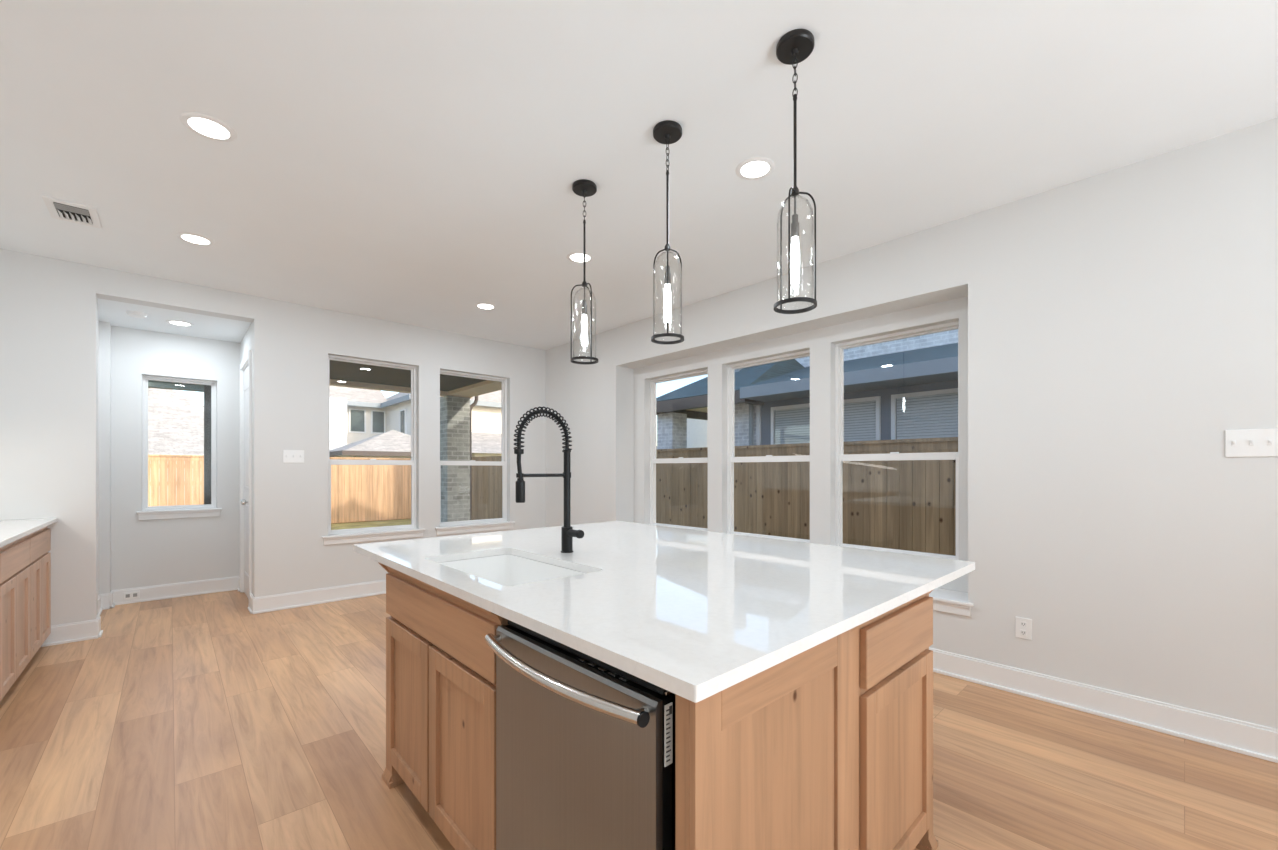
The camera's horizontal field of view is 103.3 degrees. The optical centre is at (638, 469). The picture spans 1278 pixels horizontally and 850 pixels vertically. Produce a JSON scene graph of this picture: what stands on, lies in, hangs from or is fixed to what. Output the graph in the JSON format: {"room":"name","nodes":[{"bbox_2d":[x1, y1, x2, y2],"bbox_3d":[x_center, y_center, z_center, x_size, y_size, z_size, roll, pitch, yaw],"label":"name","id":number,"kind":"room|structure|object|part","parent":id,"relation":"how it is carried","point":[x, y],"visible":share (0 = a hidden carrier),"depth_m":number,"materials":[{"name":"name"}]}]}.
{"room":"kitchen","nodes":[
{"label":"kitchen","id":0,"kind":"room"},
{"bbox_2d":[98,320,110,594],"bbox_3d":[-4.636,-0.037,4.266,0.190,2.615,1.080,0,0,-43],"label":"wall","id":1,"kind":"structure","parent":0,"point":[104,328],"depth_m":4.60,"materials":[{"name":"paint"}]},
{"bbox_2d":[96,576,253,636],"bbox_3d":[-4.189,1.200,4.571,1.020,0.140,1.240,0,0,-43],"label":"baseboard","id":2,"kind":"structure","parent":1,"relation":"attached to","point":[166,591],"depth_m":4.96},
{"bbox_2d":[98,298,250,342],"bbox_3d":[-4.284,-1.413,4.673,1.260,0.135,1.280,0,0,-43],"label":"ceiling","id":3,"kind":"structure","parent":0,"point":[114,312],"depth_m":4.63,"materials":[{"name":"paint"}]},
{"bbox_2d":[126,311,147,317],"bbox_3d":[-4.314,-1.328,4.346,0.136,0.034,0.136,0,0,-43],"label":"smoke detector","id":4,"kind":"object","parent":3,"relation":"attached to","point":[136,314],"visible":1,"depth_m":4.31,"materials":[{"name":"plastic"}]},
{"bbox_2d":[166,320,193,325],"bbox_3d":[-4.214,-1.342,4.643,0.196,0.006,0.196,0,0,-43],"label":"recessed light","id":5,"kind":"object","parent":3,"relation":"in","point":[175,322],"visible":1,"depth_m":4.64,"materials":[{"name":"white"}]},
{"bbox_2d":[111,326,239,589],"bbox_3d":[-4.665,-0.037,5.084,1.260,2.615,0.160,0,0,-43],"label":"wall","id":6,"kind":"structure","parent":0,"point":[144,553],"depth_m":4.98,"materials":[{"name":"paint"}]},
{"bbox_2d":[123,591,139,599],"bbox_3d":[-4.821,1.196,4.804,0.110,0.068,0.009,0,0,-43],"label":"baseboard outlet","id":7,"kind":"object","parent":6,"relation":"attached to","point":[136,594],"visible":1,"depth_m":4.80,"materials":[{"name":"plastic"}]},
{"bbox_2d":[142,375,215,510],"bbox_3d":[-4.654,-0.258,5.135,0.555,1.324,0.080,0,0,-43],"label":"window","id":8,"kind":"structure","parent":6,"relation":"in","point":[145,378],"depth_m":5.05,"materials":[{"name":"plastic"}]},
{"bbox_2d":[136,508,221,519],"bbox_3d":[-4.591,0.444,5.066,0.631,0.085,0.097,0,0,-43],"label":"window sill","id":9,"kind":"structure","parent":6,"relation":"attached to","point":[202,512],"depth_m":5.03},
{"bbox_2d":[240,323,251,362],"bbox_3d":[-3.825,-0.037,5.017,0.120,2.615,1.080,0,0,-43],"label":"wall","id":10,"kind":"structure","parent":0,"point":[246,343],"depth_m":4.93,"materials":[{"name":"paint"}]},
{"bbox_2d":[240,350,251,606],"bbox_3d":[-3.825,0.087,4.970,0.184,2.365,0.890,0,0,-43],"label":"door","id":11,"kind":"structure","parent":10,"relation":"in","point":[246,364],"depth_m":5.04,"materials":[{"name":"paint"}]},
{"bbox_3d":[-3.668,0.305,4.720,0.076,0.060,0.060,0,0,-43],"label":"knob","id":12,"kind":"part","parent":11,"relation":"part of","materials":[{"name":"silver metal"}]},
{"bbox_3d":[-3.838,0.120,4.957,0.008,1.860,0.510,0,0,-43],"label":"panel moulding","id":13,"kind":"part","parent":11,"relation":"part of","materials":[{"name":"paint"}]},
{"bbox_2d":[0,248,545,625],"bbox_3d":[-3.075,-0.132,4.867,5.007,2.803,0.160,0,0,-43],"label":"wall","id":14,"kind":"structure","parent":0,"point":[49,306],"depth_m":4.49,"materials":[{"name":"paint"}]},
{"bbox_2d":[41,580,385,646],"bbox_3d":[-2.749,1.200,5.041,4.252,0.140,0.028,0,0,-43],"label":"baseboard","id":15,"kind":"structure","parent":14,"relation":"attached to","point":[83,630],"depth_m":4.60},
{"bbox_2d":[283,450,303,462],"bbox_3d":[-3.176,-0.120,4.652,0.162,0.116,0.018,0,0,-43],"label":"switch plate","id":16,"kind":"object","parent":14,"relation":"attached to","point":[289,456],"visible":1,"depth_m":4.65,"materials":[{"name":"plastic"}]},
{"bbox_2d":[328,355,415,534],"bbox_3d":[-2.748,-0.238,5.218,0.845,1.753,0.080,0,0,-43],"label":"window","id":17,"kind":"structure","parent":14,"relation":"in","point":[412,462],"depth_m":5.26,"materials":[{"name":"plastic"}]},
{"bbox_3d":[-2.760,-0.576,5.231,0.801,1.034,0.025,0,0,-43],"label":"sash","id":18,"kind":"part","parent":17,"relation":"part of","materials":[{"name":"glass"}]},
{"bbox_3d":[-2.738,0.259,5.208,0.801,0.715,0.028,0,0,-43],"label":"sash","id":19,"kind":"part","parent":17,"relation":"part of","materials":[{"name":"plastic"}]},
{"bbox_2d":[322,528,424,544],"bbox_3d":[-2.682,0.678,5.148,0.955,0.085,0.102,0,0,-43],"label":"window sill","id":20,"kind":"structure","parent":14,"relation":"attached to","point":[402,533],"depth_m":5.10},
{"bbox_2d":[440,370,506,525],"bbox_3d":[-1.961,-0.238,5.948,0.850,1.753,0.080,0,0,-43],"label":"window","id":21,"kind":"structure","parent":14,"relation":"in","point":[503,462],"depth_m":6.16,"materials":[{"name":"plastic"}]},
{"bbox_3d":[-1.973,-0.576,5.960,0.806,1.034,0.025,0,0,-43],"label":"sash","id":22,"kind":"part","parent":21,"relation":"part of","materials":[{"name":"glass"}]},
{"bbox_3d":[-1.952,0.259,5.937,0.806,0.715,0.028,0,0,-43],"label":"sash","id":23,"kind":"part","parent":21,"relation":"part of","materials":[{"name":"plastic"}]},
{"bbox_2d":[435,521,514,534],"bbox_3d":[-1.896,0.678,5.877,0.960,0.085,0.102,0,0,-43],"label":"window sill","id":24,"kind":"structure","parent":14,"relation":"attached to","point":[442,530],"depth_m":5.83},
{"bbox_2d":[0,0,1277,349],"bbox_3d":[0.277,-1.608,1.647,5.545,0.150,9.440,0,0,-43],"label":"ceiling","id":25,"kind":"structure","parent":0,"point":[410,162],"depth_m":2.29,"materials":[{"name":"paint"}]},
{"bbox_2d":[41,195,101,228],"bbox_3d":[-3.370,-1.523,3.014,0.209,0.020,0.333,0,0,-43],"label":"ceiling vent","id":26,"kind":"object","parent":25,"relation":"in","point":[64,210],"visible":1,"depth_m":3.00,"materials":[{"name":"metal"}]},
{"bbox_2d":[176,232,214,245],"bbox_3d":[-2.948,-1.530,3.363,0.196,0.006,0.196,0,0,-43],"label":"recessed light","id":27,"kind":"object","parent":25,"relation":"in","point":[192,238],"visible":1,"depth_m":3.35,"materials":[{"name":"white"}]},
{"bbox_2d":[180,112,236,141],"bbox_3d":[-1.927,-1.530,2.267,0.196,0.006,0.196,0,0,-43],"label":"recessed light","id":28,"kind":"object","parent":25,"relation":"in","point":[209,127],"visible":1,"depth_m":2.26,"materials":[{"name":"white"}]},
{"bbox_2d":[475,303,495,309],"bbox_3d":[-1.438,-1.530,4.743,0.196,0.006,0.196,0,0,-43],"label":"recessed light","id":29,"kind":"object","parent":25,"relation":"in","point":[487,306],"visible":1,"depth_m":4.74,"materials":[{"name":"white"}]},
{"bbox_2d":[567,251,593,262],"bbox_3d":[-0.425,-1.530,3.653,0.196,0.006,0.196,0,0,-43],"label":"recessed light","id":30,"kind":"object","parent":25,"relation":"in","point":[577,257],"visible":0.88,"depth_m":3.65,"materials":[{"name":"white"}]},
{"bbox_2d":[571,179,597,364],"bbox_3d":[-0.295,-1.058,2.735,0.150,0.950,0.150,0,0,-43],"label":"pendant light","id":31,"kind":"object","parent":25,"relation":"hanging from","point":[584,188],"visible":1,"depth_m":2.73,"materials":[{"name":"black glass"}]},
{"bbox_2d":[582,288,586,314],"bbox_3d":[-0.295,-0.912,2.735,0.029,0.152,0.029,0,0,-43],"label":"socket","id":32,"kind":"object","parent":31,"relation":"attached to","point":[584,302],"depth_m":2.72,"materials":[{"name":"metal"}]},
{"bbox_3d":[-0.295,-1.169,2.735,0.029,0.366,0.029,0,0,-43],"label":"rod","id":33,"kind":"part","parent":31,"relation":"part of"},
{"bbox_3d":[-0.295,-0.787,2.735,0.127,0.386,0.127,0,0,-43],"label":"lamp shade","id":34,"kind":"part","parent":31,"relation":"part of","materials":[{"name":"clear glass"}]},
{"bbox_3d":[-0.295,-1.423,2.735,0.015,0.171,0.015,0,0,39],"label":"chain","id":35,"kind":"part","parent":31,"relation":"part of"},
{"bbox_3d":[-0.295,-0.750,2.735,0.031,0.175,0.031,0,0,-43],"label":"bulb","id":36,"kind":"part","parent":31,"relation":"part of","materials":[{"name":"white"}]},
{"bbox_2d":[651,120,683,343],"bbox_3d":[0.129,-1.058,2.284,0.150,0.950,0.150,0,0,-43],"label":"pendant light","id":37,"kind":"object","parent":25,"relation":"hanging from","point":[666,132],"visible":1,"depth_m":2.28,"materials":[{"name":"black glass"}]},
{"bbox_2d":[664,266,670,283],"bbox_3d":[0.129,-0.912,2.284,0.029,0.152,0.029,0,0,-43],"label":"socket","id":38,"kind":"object","parent":37,"relation":"attached to","point":[665,274],"depth_m":2.27,"materials":[{"name":"metal"}]},
{"bbox_3d":[0.129,-1.169,2.284,0.029,0.366,0.029,0,0,-43],"label":"rod","id":39,"kind":"part","parent":37,"relation":"part of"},
{"bbox_3d":[0.129,-1.423,2.284,0.015,0.171,0.015,0,0,17],"label":"chain","id":40,"kind":"part","parent":37,"relation":"part of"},
{"bbox_3d":[0.129,-0.750,2.284,0.031,0.175,0.031,0,0,-43],"label":"bulb","id":41,"kind":"part","parent":37,"relation":"part of","materials":[{"name":"white"}]},
{"bbox_3d":[0.129,-0.787,2.284,0.127,0.386,0.127,0,0,-43],"label":"lamp shade","id":42,"kind":"part","parent":37,"relation":"part of","materials":[{"name":"clear glass"}]},
{"bbox_2d":[736,157,774,179],"bbox_3d":[0.592,-1.530,2.577,0.196,0.006,0.196,0,0,-43],"label":"recessed light","id":43,"kind":"object","parent":25,"relation":"in","point":[754,168],"visible":1,"depth_m":2.57,"materials":[{"name":"white"}]},
{"bbox_2d":[774,29,816,313],"bbox_3d":[0.562,-1.058,1.822,0.150,0.950,0.150,0,0,-43],"label":"pendant light","id":44,"kind":"object","parent":25,"relation":"hanging from","point":[796,45],"visible":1,"depth_m":1.81,"materials":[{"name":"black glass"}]},
{"bbox_2d":[791,195,798,237],"bbox_3d":[0.562,-0.912,1.822,0.029,0.152,0.029,0,0,-43],"label":"socket","id":45,"kind":"object","parent":44,"relation":"attached to","point":[795,224],"depth_m":1.81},
{"bbox_3d":[0.562,-1.169,1.822,0.029,0.366,0.029,0,0,-43],"label":"rod","id":46,"kind":"part","parent":44,"relation":"part of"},
{"bbox_3d":[0.562,-1.423,1.822,0.015,0.171,0.015,0,0,-11],"label":"chain","id":47,"kind":"part","parent":44,"relation":"part of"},
{"bbox_3d":[0.562,-0.787,1.822,0.127,0.386,0.127,0,0,-43],"label":"lamp shade","id":48,"kind":"part","parent":44,"relation":"part of","materials":[{"name":"clear glass"}]},
{"bbox_3d":[0.562,-0.750,1.822,0.031,0.175,0.031,0,0,-43],"label":"bulb","id":49,"kind":"part","parent":44,"relation":"part of","materials":[{"name":"white"}]},
{"bbox_2d":[0,590,1277,849],"bbox_3d":[-0.196,1.330,2.054,5.405,0.120,10.680,0,0,-43],"label":"floor","id":50,"kind":"structure","parent":0,"point":[203,721],"depth_m":2.22,"materials":[{"name":"brown wood"}]},
{"bbox_2d":[0,537,29,700],"bbox_3d":[-3.707,0.826,2.624,0.610,0.889,0.732,0,0,-43],"label":"base cabinet","id":51,"kind":"object","parent":50,"relation":"on","point":[14,556],"visible":0.94,"depth_m":2.79,"materials":[{"name":"brown wood"}]},
{"bbox_3d":[-3.367,0.885,2.691,0.020,0.580,0.358,0,0,-43],"label":"door","id":52,"kind":"part","parent":51,"relation":"part of","materials":[{"name":"brown wood"}]},
{"bbox_3d":[-3.505,0.775,2.811,0.019,0.789,0.732,0,0,-43],"label":"frame","id":53,"kind":"part","parent":51,"relation":"part of","materials":[{"name":"brown wood"}]},
{"bbox_3d":[-3.491,0.502,2.825,0.020,0.155,0.721,0,0,-43],"label":"drawer","id":54,"kind":"part","parent":51,"relation":"part of","materials":[{"name":"brown wood"}]},
{"bbox_3d":[-3.614,0.885,2.958,0.020,0.580,0.358,0,0,-43],"label":"door","id":55,"kind":"part","parent":51,"relation":"part of","materials":[{"name":"brown wood"}]},
{"bbox_2d":[25,527,50,659],"bbox_3d":[-4.206,0.826,3.162,0.610,0.889,0.732,0,0,-43],"label":"base cabinet","id":56,"kind":"object","parent":50,"relation":"on","point":[40,540],"visible":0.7,"depth_m":3.35,"materials":[{"name":"brown wood"}]},
{"bbox_3d":[-3.866,0.885,3.229,0.020,0.580,0.358,0,0,-43],"label":"door","id":57,"kind":"part","parent":56,"relation":"part of","materials":[{"name":"brown wood"}]},
{"bbox_3d":[-4.004,0.775,3.349,0.019,0.789,0.732,0,0,-43],"label":"frame","id":58,"kind":"part","parent":56,"relation":"part of","materials":[{"name":"brown wood"}]},
{"bbox_3d":[-3.990,0.502,3.363,0.020,0.155,0.721,0,0,-43],"label":"drawer","id":59,"kind":"part","parent":56,"relation":"part of","materials":[{"name":"brown wood"}]},
{"bbox_3d":[-4.113,0.885,3.496,0.020,0.580,0.358,0,0,-43],"label":"door","id":60,"kind":"part","parent":56,"relation":"part of","materials":[{"name":"brown wood"}]},
{"bbox_2d":[378,562,508,849],"bbox_3d":[-0.503,0.824,1.933,0.633,0.892,0.996,0,0,-43],"label":"base cabinet","id":61,"kind":"object","parent":50,"relation":"on","point":[441,666],"visible":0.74,"depth_m":1.64,"materials":[{"name":"brown wood"}]},
{"bbox_3d":[-0.872,0.888,1.904,0.020,0.573,0.452,0,0,-43],"label":"door","id":62,"kind":"part","parent":61,"relation":"part of","materials":[{"name":"brown wood"}]},
{"bbox_3d":[-0.685,0.401,1.765,0.138,0.046,0.996,0,0,-43],"label":"crown moulding","id":63,"kind":"part","parent":61,"relation":"part of","materials":[{"name":"brown wood"}]},
{"bbox_3d":[-0.706,0.504,1.725,0.020,0.160,0.939,0,0,-43],"label":"drawer","id":64,"kind":"part","parent":61,"relation":"part of","materials":[{"name":"brown wood"}]},
{"bbox_3d":[-0.691,0.774,1.738,0.019,0.792,0.956,0,0,-43],"label":"frame","id":65,"kind":"part","parent":61,"relation":"part of","materials":[{"name":"brown wood"}]},
{"bbox_3d":[-0.547,0.888,1.554,0.020,0.573,0.472,0,0,-43],"label":"door","id":66,"kind":"part","parent":61,"relation":"part of","materials":[{"name":"brown wood"}]},
{"bbox_2d":[353,521,974,702],"bbox_3d":[-0.029,0.363,2.127,1.606,0.028,2.088,0,0,-43],"label":"countertop","id":67,"kind":"structure","parent":61,"relation":"on","point":[693,615],"depth_m":1.47,"materials":[{"name":"white stone"}]},
{"bbox_2d":[439,554,584,585],"bbox_3d":[-0.487,0.474,1.882,0.415,0.193,0.723,0,0,-43],"label":"sink","id":68,"kind":"object","parent":67,"relation":"in","point":[505,569],"visible":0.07,"depth_m":2.16,"materials":[{"name":"white ceramic"}]},
{"bbox_2d":[513,406,583,552],"bbox_3d":[-0.361,0.046,2.037,0.276,0.606,0.127,0,0,-43],"label":"faucet","id":69,"kind":"object","parent":67,"relation":"on","point":[567,531],"visible":1,"depth_m":2.09,"materials":[{"name":"metal"}]},
{"bbox_3d":[-0.385,0.024,2.065,0.255,0.023,0.035,0,0,-43],"label":"support arm","id":70,"kind":"part","parent":69,"relation":"part of"},
{"bbox_3d":[-0.267,0.265,2.099,0.036,0.036,0.090,0,0,-43],"label":"handle","id":71,"kind":"part","parent":69,"relation":"part of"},
{"bbox_2d":[485,620,674,849],"bbox_3d":[0.018,0.833,1.319,0.680,0.875,0.613,0,0,-43],"label":"dishwasher","id":72,"kind":"object","parent":50,"relation":"on","point":[585,745],"visible":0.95,"depth_m":1.08,"materials":[{"name":"silver metal"}]},
{"bbox_3d":[-0.206,0.448,1.116,0.075,0.025,0.601,0,0,-43],"label":"handle","id":73,"kind":"part","parent":72,"relation":"part of","materials":[{"name":"metal"}]},
{"bbox_2d":[666,706,671,761],"bbox_3d":[0.056,0.490,0.938,0.015,0.100,0.001,0,0,-43],"label":"print","id":74,"kind":"object","parent":72,"relation":"attached to","point":[668,708],"depth_m":0.94},
{"bbox_2d":[675,630,849,849],"bbox_3d":[0.300,0.824,1.094,0.597,0.892,0.048,0,0,-43],"label":"end panel","id":75,"kind":"object","parent":50,"relation":"on","point":[762,762],"visible":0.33,"depth_m":1.05,"materials":[{"name":"brown wood"}]},
{"bbox_3d":[0.313,0.428,1.082,0.454,0.100,0.014,0,0,-43],"label":"rail","id":76,"kind":"part","parent":75,"relation":"part of","materials":[{"name":"brown wood"}]},
{"bbox_2d":[850,590,937,849],"bbox_3d":[0.570,0.824,1.728,0.642,0.892,0.640,0,0,-43],"label":"base cabinet","id":77,"kind":"object","parent":50,"relation":"on","point":[891,659],"visible":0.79,"depth_m":1.47,"materials":[{"name":"brown wood"}]},
{"bbox_3d":[0.575,0.398,1.723,0.642,0.040,0.626,0,0,-43],"label":"crown moulding","id":78,"kind":"part","parent":77,"relation":"part of","materials":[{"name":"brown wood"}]},
{"bbox_3d":[0.782,0.503,1.513,0.515,0.158,0.020,0,0,-43],"label":"drawer","id":79,"kind":"part","parent":77,"relation":"part of","materials":[{"name":"brown wood"}]},
{"bbox_3d":[0.782,0.888,1.513,0.515,0.573,0.020,0,0,-43],"label":"door","id":80,"kind":"part","parent":77,"relation":"part of","materials":[{"name":"brown wood"}]},
{"bbox_3d":[-3.208,0.826,2.086,0.610,0.889,0.732,0,0,-43],"label":"base cabinet","id":81,"kind":"object","parent":50,"relation":"on","visible":0},
{"bbox_2d":[0,518,56,547],"bbox_3d":[-3.697,0.360,2.627,0.647,0.040,2.279,0,0,-43],"label":"countertop","id":82,"kind":"structure","parent":81,"relation":"on","point":[13,530],"depth_m":3.08,"materials":[{"name":"white stone"}]},
{"bbox_2d":[634,296,967,592],"bbox_3d":[1.108,-0.180,4.504,0.160,2.500,3.900,0,0,-43],"label":"window frame","id":83,"kind":"structure","parent":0,"point":[821,342],"depth_m":4.06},
{"bbox_2d":[650,369,707,530],"bbox_3d":[0.447,-0.179,5.274,0.080,1.618,0.884,0,0,-43],"label":"window","id":84,"kind":"structure","parent":83,"relation":"in","point":[653,460],"depth_m":5.55,"materials":[{"name":"plastic"}]},
{"bbox_3d":[0.437,0.245,5.264,0.028,0.726,0.840,0,0,-43],"label":"sash","id":85,"kind":"part","parent":84,"relation":"part of","materials":[{"name":"plastic"}]},
{"bbox_3d":[0.460,-0.522,5.286,0.025,0.888,0.840,0,0,-43],"label":"sash","id":86,"kind":"part","parent":84,"relation":"part of","materials":[{"name":"glass"}]},
{"bbox_2d":[727,350,809,542],"bbox_3d":[1.166,-0.179,4.498,0.080,1.618,0.888,0,0,-43],"label":"window","id":87,"kind":"structure","parent":83,"relation":"in","point":[731,459],"depth_m":4.78,"materials":[{"name":"plastic"}]},
{"bbox_3d":[1.156,0.245,4.488,0.028,0.726,0.844,0,0,-43],"label":"sash","id":88,"kind":"part","parent":87,"relation":"part of","materials":[{"name":"plastic"}]},
{"bbox_3d":[1.179,-0.522,4.510,0.025,0.888,0.844,0,0,-43],"label":"sash","id":89,"kind":"part","parent":87,"relation":"part of","materials":[{"name":"glass"}]},
{"bbox_2d":[835,321,958,559],"bbox_3d":[1.886,-0.182,3.721,0.080,1.625,0.878,0,0,-43],"label":"window","id":90,"kind":"structure","parent":83,"relation":"in","point":[840,456],"depth_m":3.91,"materials":[{"name":"plastic"}]},
{"bbox_3d":[1.876,0.245,3.712,0.028,0.726,0.834,0,0,-43],"label":"sash","id":91,"kind":"part","parent":90,"relation":"part of","materials":[{"name":"plastic"}]},
{"bbox_3d":[1.899,-0.525,3.733,0.025,0.895,0.834,0,0,-43],"label":"sash","id":92,"kind":"part","parent":90,"relation":"part of","materials":[{"name":"glass"}]},
{"bbox_2d":[546,118,1277,728],"bbox_3d":[1.995,-0.132,3.240,0.258,2.803,9.440,0,0,-43],"label":"wall","id":93,"kind":"structure","parent":0,"point":[1122,320],"depth_m":2.63,"materials":[{"name":"paint"}]},
{"bbox_2d":[929,588,973,616],"bbox_3d":[0.952,0.843,4.340,0.287,0.085,3.352,0,0,-43],"label":"window sill","id":94,"kind":"structure","parent":93,"relation":"attached to","point":[949,601],"depth_m":3.14,"materials":[{"name":"wood"}]},
{"bbox_2d":[1015,617,1031,639],"bbox_3d":[2.171,0.896,2.854,0.010,0.116,0.075,0,0,-43],"label":"wall outlet","id":95,"kind":"object","parent":93,"relation":"attached to","point":[1023,626],"visible":1,"depth_m":2.85,"materials":[{"name":"plastic"}]},
{"bbox_2d":[1020,621,1026,626],"bbox_3d":[2.169,0.872,2.852,0.003,0.028,0.032,0,0,-43],"label":"receptacle","id":96,"kind":"object","parent":95,"relation":"attached to","point":[1022,623],"depth_m":2.85,"materials":[{"name":"plastic"}]},
{"bbox_2d":[1020,630,1026,635],"bbox_3d":[2.169,0.920,2.852,0.003,0.028,0.032,0,0,-43],"label":"receptacle","id":97,"kind":"object","parent":95,"relation":"attached to","point":[1022,632],"depth_m":2.85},
{"bbox_2d":[929,647,1277,762],"bbox_3d":[1.877,1.200,3.158,0.028,0.140,9.080,0,0,-43],"label":"baseboard","id":98,"kind":"structure","parent":93,"relation":"attached to","point":[1250,739],"depth_m":2.55,"materials":[{"name":"wood"}]},
{"bbox_2d":[1225,428,1277,456],"bbox_3d":[2.724,-0.118,2.251,0.018,0.123,0.147,0,0,-43],"label":"switch plate","id":99,"kind":"object","parent":93,"relation":"attached to","point":[1242,442],"visible":1,"depth_m":2.24,"materials":[{"name":"plastic"}]},
{"label":"outside","id":100,"kind":"structure","parent":0,"visible":0},
{"bbox_2d":[331,519,410,529],"bbox_3d":[-6.262,1.610,21.466,100.000,0.300,120.000,0,0,-43],"label":"lawn","id":101,"kind":"structure","parent":100,"point":[336,526],"depth_m":13.43,"materials":[{"name":"green plant"}]},
{"bbox_2d":[148,388,203,505],"bbox_3d":[-19.572,-1.435,16.628,12.780,5.790,9.880,0,0,-43],"label":"gabled house","id":102,"kind":"structure","parent":101,"relation":"on","point":[175,421],"depth_m":16.12,"materials":[{"name":"white paint"}]},
{"bbox_2d":[148,454,410,523],"bbox_3d":[-11.575,0.565,10.470,15.258,1.790,0.205,0,0,-43],"label":"wooden fence","id":103,"kind":"object","parent":101,"relation":"on","point":[359,493],"visible":0.29,"depth_m":13.74,"materials":[{"name":"brown wood"}]},
{"bbox_3d":[-11.591,-0.265,10.408,15.150,0.130,0.135,0,0,-43],"label":"cap rail","id":104,"kind":"part","parent":103,"relation":"part of","materials":[{"name":"brown wood"}]},
{"bbox_2d":[330,430,410,457],"bbox_3d":[-8.960,0.005,18.419,3.980,2.910,3.280,0,0,-43],"label":"garage","id":105,"kind":"structure","parent":101,"relation":"on","point":[389,444],"depth_m":17.10,"materials":[{"name":"white paint"}]},
{"bbox_2d":[330,386,500,449],"bbox_3d":[-12.780,-1.885,25.187,9.100,6.690,11.680,0,0,-43],"label":"house","id":106,"kind":"structure","parent":101,"relation":"on","point":[356,414],"depth_m":23.07,"materials":[{"name":"white paint"}]},
{"bbox_3d":[-12.999,-1.980,21.452,0.200,1.400,0.020,0,0,-43],"label":"pane","id":107,"kind":"part","parent":106,"relation":"part of","materials":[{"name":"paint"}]},
{"bbox_3d":[-12.906,-2.230,23.175,0.580,0.980,0.020,0,0,-43],"label":"pane","id":108,"kind":"part","parent":106,"relation":"part of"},
{"bbox_3d":[-12.260,-2.230,23.774,0.500,0.980,0.020,0,0,-43],"label":"pane","id":109,"kind":"part","parent":106,"relation":"part of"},
{"bbox_3d":[-10.327,-1.830,22.130,0.020,1.480,0.580,0,0,-43],"label":"pane","id":110,"kind":"part","parent":106,"relation":"part of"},
{"bbox_2d":[472,390,656,456],"bbox_3d":[-5.744,-2.085,30.946,17.250,7.090,16.800,0,0,-43],"label":"house","id":111,"kind":"structure","parent":101,"relation":"on","point":[483,444],"depth_m":20.70,"materials":[{"name":"white paint"}]},
{"bbox_2d":[687,418,707,447],"bbox_3d":[9.535,-1.935,30.314,14.000,6.790,7.300,0,0,-43],"label":"house","id":112,"kind":"structure","parent":101,"relation":"on","point":[697,429],"depth_m":27.47,"materials":[{"name":"white paint"}]},
{"bbox_2d":[472,437,957,555],"bbox_3d":[1.275,0.555,7.889,0.205,1.810,21.838,0,0,-43],"label":"wooden fence","id":113,"kind":"object","parent":101,"relation":"on","point":[909,505],"visible":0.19,"depth_m":6.37,"materials":[{"name":"brown wood"}]},
{"bbox_3d":[1.279,-0.285,7.833,0.135,0.130,21.750,0,0,-43],"label":"cap rail","id":114,"kind":"part","parent":113,"relation":"part of","materials":[{"name":"brown wood"}]},
{"bbox_2d":[656,329,957,448],"bbox_3d":[12.188,-3.935,3.900,9.420,10.790,25.750,0,0,-43],"label":"neighbor house","id":115,"kind":"structure","parent":101,"relation":"on","point":[906,388],"depth_m":7.90,"materials":[{"name":"blue"}]},
{"bbox_3d":[2.128,0.115,8.920,0.110,2.690,0.070,0,0,-43],"label":"corner trim","id":116,"kind":"part","parent":115,"relation":"part of","materials":[{"name":"white paint"}]},
{"bbox_2d":[775,407,809,443],"bbox_3d":[2.592,-0.367,8.395,0.010,1.314,0.750,0,0,-43],"label":"blind","id":117,"kind":"object","parent":115,"relation":"hanging from","point":[792,424],"depth_m":8.43,"materials":[{"name":"plastic"}]},
{"bbox_2d":[844,401,875,441],"bbox_3d":[3.221,-0.367,7.717,0.010,1.314,0.760,0,0,-43],"label":"blind","id":118,"kind":"object","parent":115,"relation":"hanging from","point":[859,416],"depth_m":7.61,"materials":[{"name":"plastic"}]},
{"bbox_2d":[897,392,957,438],"bbox_3d":[3.962,-0.367,6.917,0.010,1.314,0.820,0,0,-43],"label":"blind","id":119,"kind":"object","parent":115,"relation":"hanging from","point":[921,414],"depth_m":6.93,"materials":[{"name":"plastic"}]},
{"bbox_3d":[-4.069,1.450,6.523,5.900,0.120,3.600,0,0,-43],"label":"patio slab","id":120,"kind":"object","parent":101,"relation":"on","visible":0},
{"bbox_2d":[204,385,210,503],"bbox_3d":[-5.843,0.048,6.870,0.100,2.725,0.120,0,0,-43],"label":"patio post","id":121,"kind":"object","parent":120,"relation":"on","point":[207,388],"visible":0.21,"depth_m":6.81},
{"bbox_2d":[148,380,203,391],"bbox_3d":[-6.962,-1.107,5.845,2.935,0.105,0.240,0,0,-43],"label":"beam","id":122,"kind":"structure","parent":121,"relation":"attached to","point":[151,384],"depth_m":6.60,"materials":[{"name":"wood"}]},
{"bbox_2d":[440,395,469,521],"bbox_3d":[-3.392,0.048,9.278,0.420,2.725,0.420,0,0,-43],"label":"patio column","id":123,"kind":"structure","parent":120,"relation":"on","point":[454,410],"depth_m":9.11,"materials":[{"name":"grey brick"}]},
{"bbox_2d":[330,360,500,398],"bbox_3d":[-3.431,-1.472,7.012,3.900,0.315,3.450,0,0,-43],"label":"patio cover","id":124,"kind":"object","parent":123,"relation":"on","point":[342,374],"visible":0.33,"depth_m":7.90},
{"bbox_2d":[470,396,477,519],"bbox_3d":[-3.087,-0.045,9.411,0.200,3.010,0.068,0,0,-43],"label":"downspout","id":125,"kind":"object","parent":123,"relation":"attached to","point":[474,403],"visible":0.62,"depth_m":9.37,"materials":[{"name":"metal"}]}
]}

